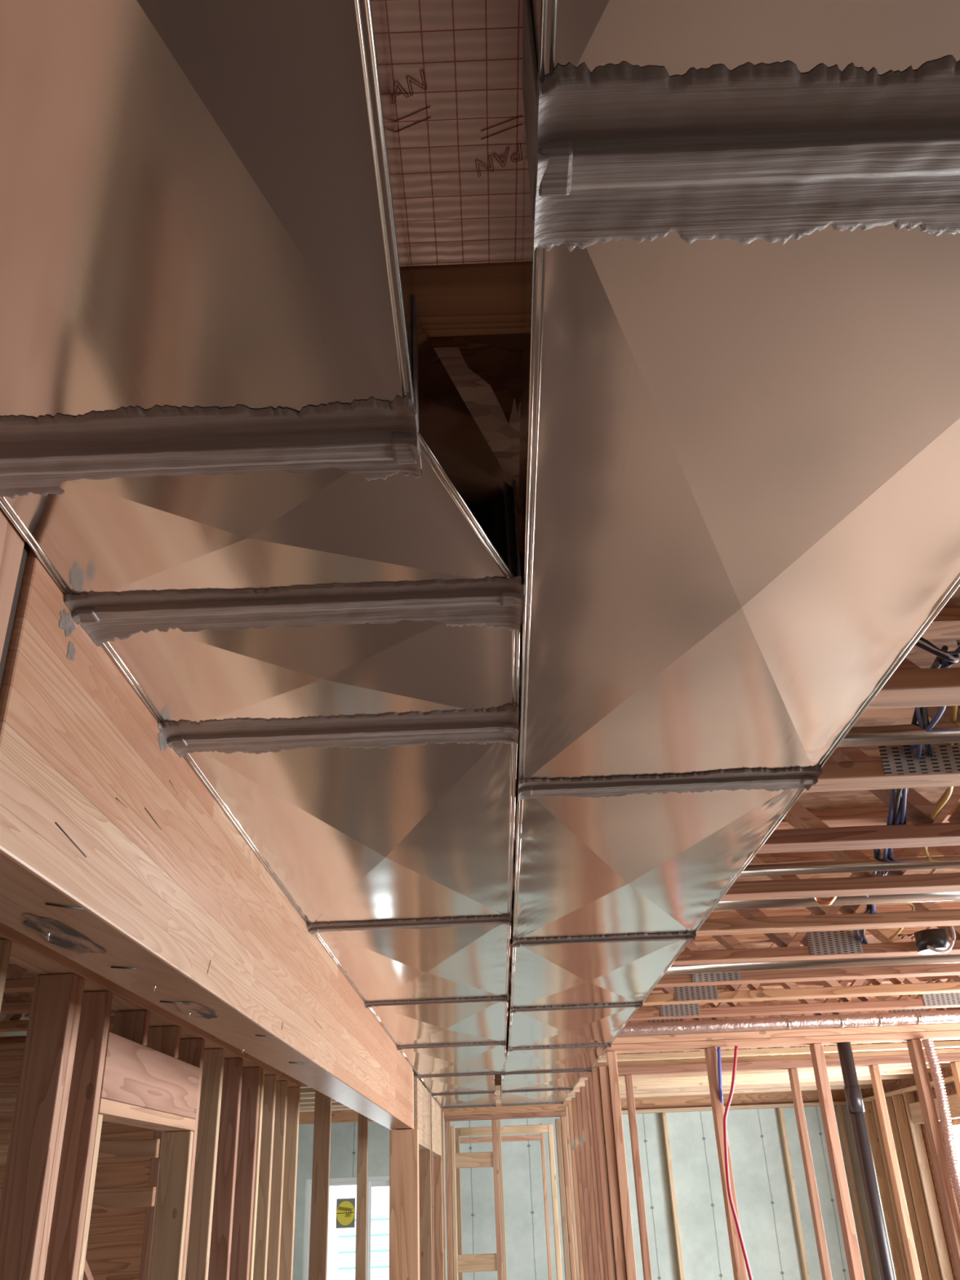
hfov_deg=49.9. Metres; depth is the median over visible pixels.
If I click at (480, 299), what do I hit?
truss
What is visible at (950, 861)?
duct
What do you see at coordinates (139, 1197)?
board
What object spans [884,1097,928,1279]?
stud
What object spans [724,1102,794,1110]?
plate
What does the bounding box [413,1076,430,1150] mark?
header
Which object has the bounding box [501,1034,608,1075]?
duct section
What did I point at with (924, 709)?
electrical cable
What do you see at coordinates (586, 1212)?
stud
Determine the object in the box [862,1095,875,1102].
plate
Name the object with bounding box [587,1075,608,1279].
stud
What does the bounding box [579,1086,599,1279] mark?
stud
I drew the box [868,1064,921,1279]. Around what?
stud
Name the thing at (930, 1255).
stud
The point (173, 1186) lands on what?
stud
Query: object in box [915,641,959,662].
electrical cable
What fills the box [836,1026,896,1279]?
drain pipe
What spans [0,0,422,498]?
duct section
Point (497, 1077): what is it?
truss
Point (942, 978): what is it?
truss
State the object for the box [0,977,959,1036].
truss
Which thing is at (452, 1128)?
stud
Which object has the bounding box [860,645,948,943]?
electrical cable
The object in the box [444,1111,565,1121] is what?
plate
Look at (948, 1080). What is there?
plate
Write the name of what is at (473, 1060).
duct section
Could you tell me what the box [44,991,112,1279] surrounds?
stud
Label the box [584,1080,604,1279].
stud
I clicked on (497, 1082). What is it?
truss
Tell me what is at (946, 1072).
wall
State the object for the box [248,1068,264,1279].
stud
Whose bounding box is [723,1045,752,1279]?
pipe
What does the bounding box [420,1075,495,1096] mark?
duct section
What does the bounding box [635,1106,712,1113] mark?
plate
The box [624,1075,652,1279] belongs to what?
stud
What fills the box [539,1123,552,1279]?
stud
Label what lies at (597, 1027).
duct section
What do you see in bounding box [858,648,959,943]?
electrical cable
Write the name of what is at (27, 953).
plate
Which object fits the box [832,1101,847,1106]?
plate
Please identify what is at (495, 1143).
stud
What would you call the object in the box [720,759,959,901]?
truss
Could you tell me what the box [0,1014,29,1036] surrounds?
wall
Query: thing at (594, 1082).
stud
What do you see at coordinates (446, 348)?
truss
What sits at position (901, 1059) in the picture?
plate
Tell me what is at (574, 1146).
paper tag
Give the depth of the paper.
1.03 m
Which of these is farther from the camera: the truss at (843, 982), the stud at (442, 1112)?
the stud at (442, 1112)
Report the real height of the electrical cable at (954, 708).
0.053 m
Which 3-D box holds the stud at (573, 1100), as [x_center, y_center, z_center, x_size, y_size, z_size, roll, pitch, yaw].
[0.778,4.496,7.269,0.089,2.338,0.042,-2,-28,0]
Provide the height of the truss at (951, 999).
0.408 m
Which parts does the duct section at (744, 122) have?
duct panel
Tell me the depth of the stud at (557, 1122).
8.43 m
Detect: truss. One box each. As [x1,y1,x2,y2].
[0,902,959,1031]
[0,905,959,1014]
[0,926,959,1042]
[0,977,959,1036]
[4,846,959,992]
[8,804,959,964]
[8,977,959,1036]
[22,975,957,1053]
[148,997,959,1076]
[299,1044,914,1103]
[299,1045,896,1107]
[299,1046,872,1111]
[299,1047,930,1098]
[300,1007,954,1088]
[300,1043,951,1093]
[408,261,523,337]
[412,994,959,1070]
[427,336,490,387]
[517,512,959,709]
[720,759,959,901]
[755,706,959,853]
[802,605,959,792]
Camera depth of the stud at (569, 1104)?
7.92 m
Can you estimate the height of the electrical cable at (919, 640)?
0.075 m
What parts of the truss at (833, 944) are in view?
nail plate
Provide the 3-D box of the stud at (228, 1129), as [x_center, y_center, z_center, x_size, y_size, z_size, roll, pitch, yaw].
[-0.904,2.569,3.397,0.089,2.223,0.036,-2,-28,0]
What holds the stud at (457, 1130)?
on the floor
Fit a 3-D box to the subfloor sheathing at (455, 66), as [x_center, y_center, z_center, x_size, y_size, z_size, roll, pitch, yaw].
[-0.024,-0.585,0.486,0.720,0.005,1.029,-2,-28,0]
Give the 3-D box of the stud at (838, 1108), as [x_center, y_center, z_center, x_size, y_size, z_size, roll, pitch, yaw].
[3.807,5.949,10.293,0.038,2.394,0.089,-2,-28,0]
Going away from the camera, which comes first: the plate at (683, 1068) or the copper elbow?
the copper elbow
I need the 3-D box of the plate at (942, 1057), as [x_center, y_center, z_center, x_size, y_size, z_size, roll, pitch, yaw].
[3.225,2.863,7.144,0.362,0.057,0.679,-2,-28,0]
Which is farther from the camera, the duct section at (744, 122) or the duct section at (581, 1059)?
the duct section at (581, 1059)
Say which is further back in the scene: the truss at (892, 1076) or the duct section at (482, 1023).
the truss at (892, 1076)
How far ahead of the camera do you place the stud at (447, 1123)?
8.44 m
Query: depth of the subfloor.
2.98 m
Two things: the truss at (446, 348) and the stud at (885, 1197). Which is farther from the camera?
the stud at (885, 1197)
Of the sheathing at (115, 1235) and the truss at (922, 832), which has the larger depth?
the sheathing at (115, 1235)
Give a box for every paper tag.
[570,1137,576,1151]
[577,1129,584,1145]
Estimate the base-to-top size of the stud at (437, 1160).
2.338 m
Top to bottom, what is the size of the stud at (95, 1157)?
1.945 m
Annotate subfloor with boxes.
[4,386,959,1062]
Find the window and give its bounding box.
[302,1175,389,1279]
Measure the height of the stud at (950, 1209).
2.409 m
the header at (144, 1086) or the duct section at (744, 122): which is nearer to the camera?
the duct section at (744, 122)
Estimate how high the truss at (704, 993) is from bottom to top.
0.408 m
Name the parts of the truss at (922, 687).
nail plate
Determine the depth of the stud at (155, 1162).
4.36 m
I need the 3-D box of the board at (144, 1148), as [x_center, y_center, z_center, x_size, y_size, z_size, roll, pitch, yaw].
[-1.898,2.167,4.358,1.080,0.072,0.036,-2,-28,0]
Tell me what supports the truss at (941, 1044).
attached to the subfloor
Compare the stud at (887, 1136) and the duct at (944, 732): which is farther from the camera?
the stud at (887, 1136)
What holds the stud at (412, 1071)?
on the runner
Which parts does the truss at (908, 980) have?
nail plate, nail plate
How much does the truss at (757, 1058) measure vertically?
0.408 m
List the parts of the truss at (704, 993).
nail plate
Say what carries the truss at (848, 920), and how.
attached to the subfloor
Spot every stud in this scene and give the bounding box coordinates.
[0,938,12,1011]
[0,973,79,1279]
[36,976,84,1279]
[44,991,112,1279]
[77,1113,102,1279]
[112,1009,150,1045]
[138,1129,164,1279]
[146,1026,181,1058]
[148,1130,193,1279]
[177,1038,204,1279]
[185,1048,224,1279]
[208,1057,243,1279]
[228,1066,261,1279]
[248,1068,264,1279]
[253,1075,276,1279]
[266,1080,288,1279]
[279,1086,300,1279]
[308,1089,332,1279]
[355,1112,368,1279]
[400,1071,413,1129]
[418,1122,432,1279]
[431,1151,434,1279]
[432,1125,444,1279]
[440,1111,446,1279]
[444,1120,453,1279]
[450,1126,457,1279]
[454,1128,462,1279]
[491,1119,502,1279]
[497,1119,506,1279]
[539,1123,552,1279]
[547,1124,562,1279]
[555,1118,570,1279]
[560,1115,576,1279]
[564,1106,579,1279]
[567,1102,584,1279]
[571,1097,588,1279]
[575,1092,594,1279]
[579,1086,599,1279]
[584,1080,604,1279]
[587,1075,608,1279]
[591,1071,613,1279]
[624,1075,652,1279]
[661,1112,684,1279]
[704,1047,746,1279]
[777,1107,809,1279]
[787,1068,832,1279]
[809,1043,864,1279]
[835,1105,872,1279]
[862,1102,906,1279]
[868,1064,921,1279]
[871,1100,911,1279]
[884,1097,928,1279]
[892,1094,941,1279]
[902,1092,954,1279]
[906,1039,959,1279]
[950,1061,959,1103]
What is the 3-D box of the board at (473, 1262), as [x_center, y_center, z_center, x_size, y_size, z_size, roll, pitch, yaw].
[-0.021,4.983,8.260,0.309,0.120,0.036,-2,-28,0]
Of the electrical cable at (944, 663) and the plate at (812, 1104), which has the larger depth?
the plate at (812, 1104)
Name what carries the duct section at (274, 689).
hanging from the truss at (446, 348)
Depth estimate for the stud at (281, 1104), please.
4.53 m
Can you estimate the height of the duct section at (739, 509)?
0.157 m
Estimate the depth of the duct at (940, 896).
3.40 m
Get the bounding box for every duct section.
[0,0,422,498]
[0,320,521,646]
[102,619,519,757]
[182,742,517,934]
[314,911,511,1008]
[368,1001,507,1050]
[399,1044,506,1078]
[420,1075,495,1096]
[433,1086,496,1109]
[500,1071,586,1093]
[500,1083,571,1106]
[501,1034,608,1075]
[506,986,638,1051]
[508,928,689,1013]
[511,775,804,947]
[516,130,959,800]
[521,0,959,251]
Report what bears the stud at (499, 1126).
on the floor
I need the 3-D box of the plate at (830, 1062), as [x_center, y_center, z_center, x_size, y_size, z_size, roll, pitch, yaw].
[2.436,2.901,7.157,0.280,0.057,0.681,-2,-28,0]
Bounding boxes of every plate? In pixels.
[0,921,301,1087]
[298,1088,846,1124]
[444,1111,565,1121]
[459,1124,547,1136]
[604,1030,959,1053]
[611,1022,959,1044]
[617,1062,706,1076]
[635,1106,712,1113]
[720,1058,813,1071]
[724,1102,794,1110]
[803,1102,819,1106]
[825,1057,840,1067]
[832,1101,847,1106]
[853,1054,911,1066]
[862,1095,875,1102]
[884,1084,917,1097]
[936,1052,959,1062]
[942,1075,954,1084]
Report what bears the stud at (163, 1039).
on the header at (144, 1086)
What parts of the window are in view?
sash, pane, sash, pane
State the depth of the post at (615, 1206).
5.52 m
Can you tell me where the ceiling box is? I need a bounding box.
[913,925,955,954]
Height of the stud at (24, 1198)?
2.223 m
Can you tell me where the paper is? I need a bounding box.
[0,541,28,688]
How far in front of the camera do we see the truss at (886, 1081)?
9.78 m
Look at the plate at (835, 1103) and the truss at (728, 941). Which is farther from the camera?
the plate at (835, 1103)
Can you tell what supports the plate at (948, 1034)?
on the stud at (851, 1244)
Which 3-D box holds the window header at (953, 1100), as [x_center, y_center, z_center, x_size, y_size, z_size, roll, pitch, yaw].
[3.875,3.740,8.296,0.089,0.168,2.100,-2,-28,0]
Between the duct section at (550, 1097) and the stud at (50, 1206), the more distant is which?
the duct section at (550, 1097)
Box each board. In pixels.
[0,1138,159,1164]
[0,1186,155,1208]
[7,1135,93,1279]
[455,1151,493,1168]
[457,1253,497,1272]
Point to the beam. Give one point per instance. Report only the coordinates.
(117, 858)
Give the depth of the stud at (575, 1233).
8.29 m
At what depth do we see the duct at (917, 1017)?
5.65 m
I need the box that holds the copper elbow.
[813,897,836,905]
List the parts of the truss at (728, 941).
nail plate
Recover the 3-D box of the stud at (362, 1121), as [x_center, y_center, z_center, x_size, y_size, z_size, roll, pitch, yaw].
[-0.746,4.036,6.453,0.066,2.494,0.036,-2,-28,0]
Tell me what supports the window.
in the wall at (767, 1225)
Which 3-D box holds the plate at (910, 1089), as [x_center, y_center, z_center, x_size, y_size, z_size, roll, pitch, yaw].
[3.785,4.037,9.270,0.275,0.036,1.455,-2,-28,0]
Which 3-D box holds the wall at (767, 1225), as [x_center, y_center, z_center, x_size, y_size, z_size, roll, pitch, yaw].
[0.569,6.139,10.436,7.380,2.428,0.210,-2,-28,0]
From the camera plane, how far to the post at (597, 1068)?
5.55 m
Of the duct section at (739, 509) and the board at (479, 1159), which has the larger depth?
the board at (479, 1159)
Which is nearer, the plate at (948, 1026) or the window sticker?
the plate at (948, 1026)
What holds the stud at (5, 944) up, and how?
on the floor
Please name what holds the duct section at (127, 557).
hanging from the truss at (480, 299)
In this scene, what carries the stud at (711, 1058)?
on the floor
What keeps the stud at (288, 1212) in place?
on the floor
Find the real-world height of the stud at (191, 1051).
2.223 m
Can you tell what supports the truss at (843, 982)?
attached to the subfloor
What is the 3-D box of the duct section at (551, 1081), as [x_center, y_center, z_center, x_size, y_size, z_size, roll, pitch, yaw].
[0.392,2.806,6.713,0.516,0.157,1.325,-2,-28,0]
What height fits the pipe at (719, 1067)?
2.408 m
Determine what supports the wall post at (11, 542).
on the floor
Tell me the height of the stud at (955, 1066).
2.433 m
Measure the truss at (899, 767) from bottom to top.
0.408 m
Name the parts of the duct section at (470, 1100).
duct panel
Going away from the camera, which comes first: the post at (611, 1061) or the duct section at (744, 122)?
the duct section at (744, 122)
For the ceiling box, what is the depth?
3.89 m
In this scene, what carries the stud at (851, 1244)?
on the floor
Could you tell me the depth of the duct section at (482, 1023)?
4.16 m
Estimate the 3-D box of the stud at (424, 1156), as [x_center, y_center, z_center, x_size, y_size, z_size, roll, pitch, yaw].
[-0.341,4.118,6.473,0.089,2.338,0.042,-2,-28,0]
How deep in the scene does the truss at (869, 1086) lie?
10.23 m
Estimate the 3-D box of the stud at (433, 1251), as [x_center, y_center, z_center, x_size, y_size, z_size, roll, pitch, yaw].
[-0.332,4.356,6.550,0.089,1.990,0.042,-2,-28,0]
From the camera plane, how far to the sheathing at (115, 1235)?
4.91 m
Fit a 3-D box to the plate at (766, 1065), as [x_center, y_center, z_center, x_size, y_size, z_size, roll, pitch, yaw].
[1.994,2.916,7.150,0.787,0.057,0.696,-2,-28,0]
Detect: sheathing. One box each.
[0,1040,154,1279]
[382,0,524,266]
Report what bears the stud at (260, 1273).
on the floor
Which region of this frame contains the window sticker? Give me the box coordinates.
[335,1198,355,1228]
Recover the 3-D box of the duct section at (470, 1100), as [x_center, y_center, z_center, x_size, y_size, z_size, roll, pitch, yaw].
[-0.104,3.436,7.858,0.444,0.157,1.378,-2,-28,0]
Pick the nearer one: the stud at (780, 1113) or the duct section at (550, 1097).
the duct section at (550, 1097)
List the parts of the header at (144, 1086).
header plate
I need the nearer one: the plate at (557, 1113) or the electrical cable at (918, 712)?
the electrical cable at (918, 712)
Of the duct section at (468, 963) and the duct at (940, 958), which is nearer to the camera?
the duct section at (468, 963)
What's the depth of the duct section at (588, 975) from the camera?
3.29 m
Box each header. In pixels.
[97,1031,199,1131]
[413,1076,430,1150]
[909,1093,959,1124]
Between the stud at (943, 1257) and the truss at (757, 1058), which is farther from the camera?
the stud at (943, 1257)
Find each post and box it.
[0,506,25,661]
[389,1128,419,1279]
[595,1066,616,1279]
[598,1066,626,1279]
[605,1051,636,1279]
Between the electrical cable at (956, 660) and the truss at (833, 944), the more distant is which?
the truss at (833, 944)
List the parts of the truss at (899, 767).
nail plate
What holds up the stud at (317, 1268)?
on the floor
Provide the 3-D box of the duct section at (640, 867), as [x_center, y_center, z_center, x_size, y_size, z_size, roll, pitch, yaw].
[0.326,0.487,2.352,0.505,0.157,1.309,-2,-28,0]
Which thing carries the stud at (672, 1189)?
on the floor
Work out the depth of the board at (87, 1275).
4.11 m
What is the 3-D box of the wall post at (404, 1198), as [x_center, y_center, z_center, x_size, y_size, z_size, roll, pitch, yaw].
[-0.363,3.495,4.987,0.146,2.044,0.096,-2,-28,0]
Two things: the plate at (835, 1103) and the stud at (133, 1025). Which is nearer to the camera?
the stud at (133, 1025)
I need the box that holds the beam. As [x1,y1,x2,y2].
[0,546,413,1129]
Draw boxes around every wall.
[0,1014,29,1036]
[292,1105,880,1279]
[856,1040,959,1279]
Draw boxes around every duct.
[617,1009,959,1035]
[664,953,959,974]
[713,891,959,910]
[738,855,959,876]
[836,722,959,747]
[921,1038,959,1211]
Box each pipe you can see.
[716,1047,723,1102]
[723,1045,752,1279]
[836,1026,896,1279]
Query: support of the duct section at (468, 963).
hanging from the truss at (895, 883)
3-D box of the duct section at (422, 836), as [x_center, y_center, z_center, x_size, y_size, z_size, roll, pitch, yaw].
[-0.189,0.378,2.108,0.511,0.157,1.311,-2,-28,0]
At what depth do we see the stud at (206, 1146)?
3.46 m
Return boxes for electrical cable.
[854,661,955,937]
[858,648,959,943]
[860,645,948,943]
[860,659,948,943]
[862,657,944,943]
[888,705,957,940]
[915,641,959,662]
[917,639,954,656]
[918,641,959,662]
[919,636,959,655]
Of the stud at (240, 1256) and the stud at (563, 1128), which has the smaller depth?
the stud at (240, 1256)
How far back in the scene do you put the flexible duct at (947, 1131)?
5.59 m
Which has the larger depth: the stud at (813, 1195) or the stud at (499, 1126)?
the stud at (499, 1126)
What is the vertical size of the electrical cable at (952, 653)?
0.087 m
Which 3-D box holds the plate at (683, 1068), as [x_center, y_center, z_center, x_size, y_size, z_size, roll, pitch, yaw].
[1.269,2.946,7.150,0.701,0.057,0.695,-2,-28,0]
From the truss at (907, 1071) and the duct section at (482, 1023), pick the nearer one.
the duct section at (482, 1023)
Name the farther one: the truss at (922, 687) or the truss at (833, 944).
the truss at (833, 944)
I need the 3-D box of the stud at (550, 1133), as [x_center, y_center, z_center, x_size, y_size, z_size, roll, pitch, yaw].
[0.658,5.262,8.589,0.042,2.236,0.089,-2,-28,0]
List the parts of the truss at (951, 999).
nail plate, nail plate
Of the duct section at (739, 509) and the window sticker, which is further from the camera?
the window sticker
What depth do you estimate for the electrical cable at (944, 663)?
2.51 m
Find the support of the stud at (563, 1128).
on the floor

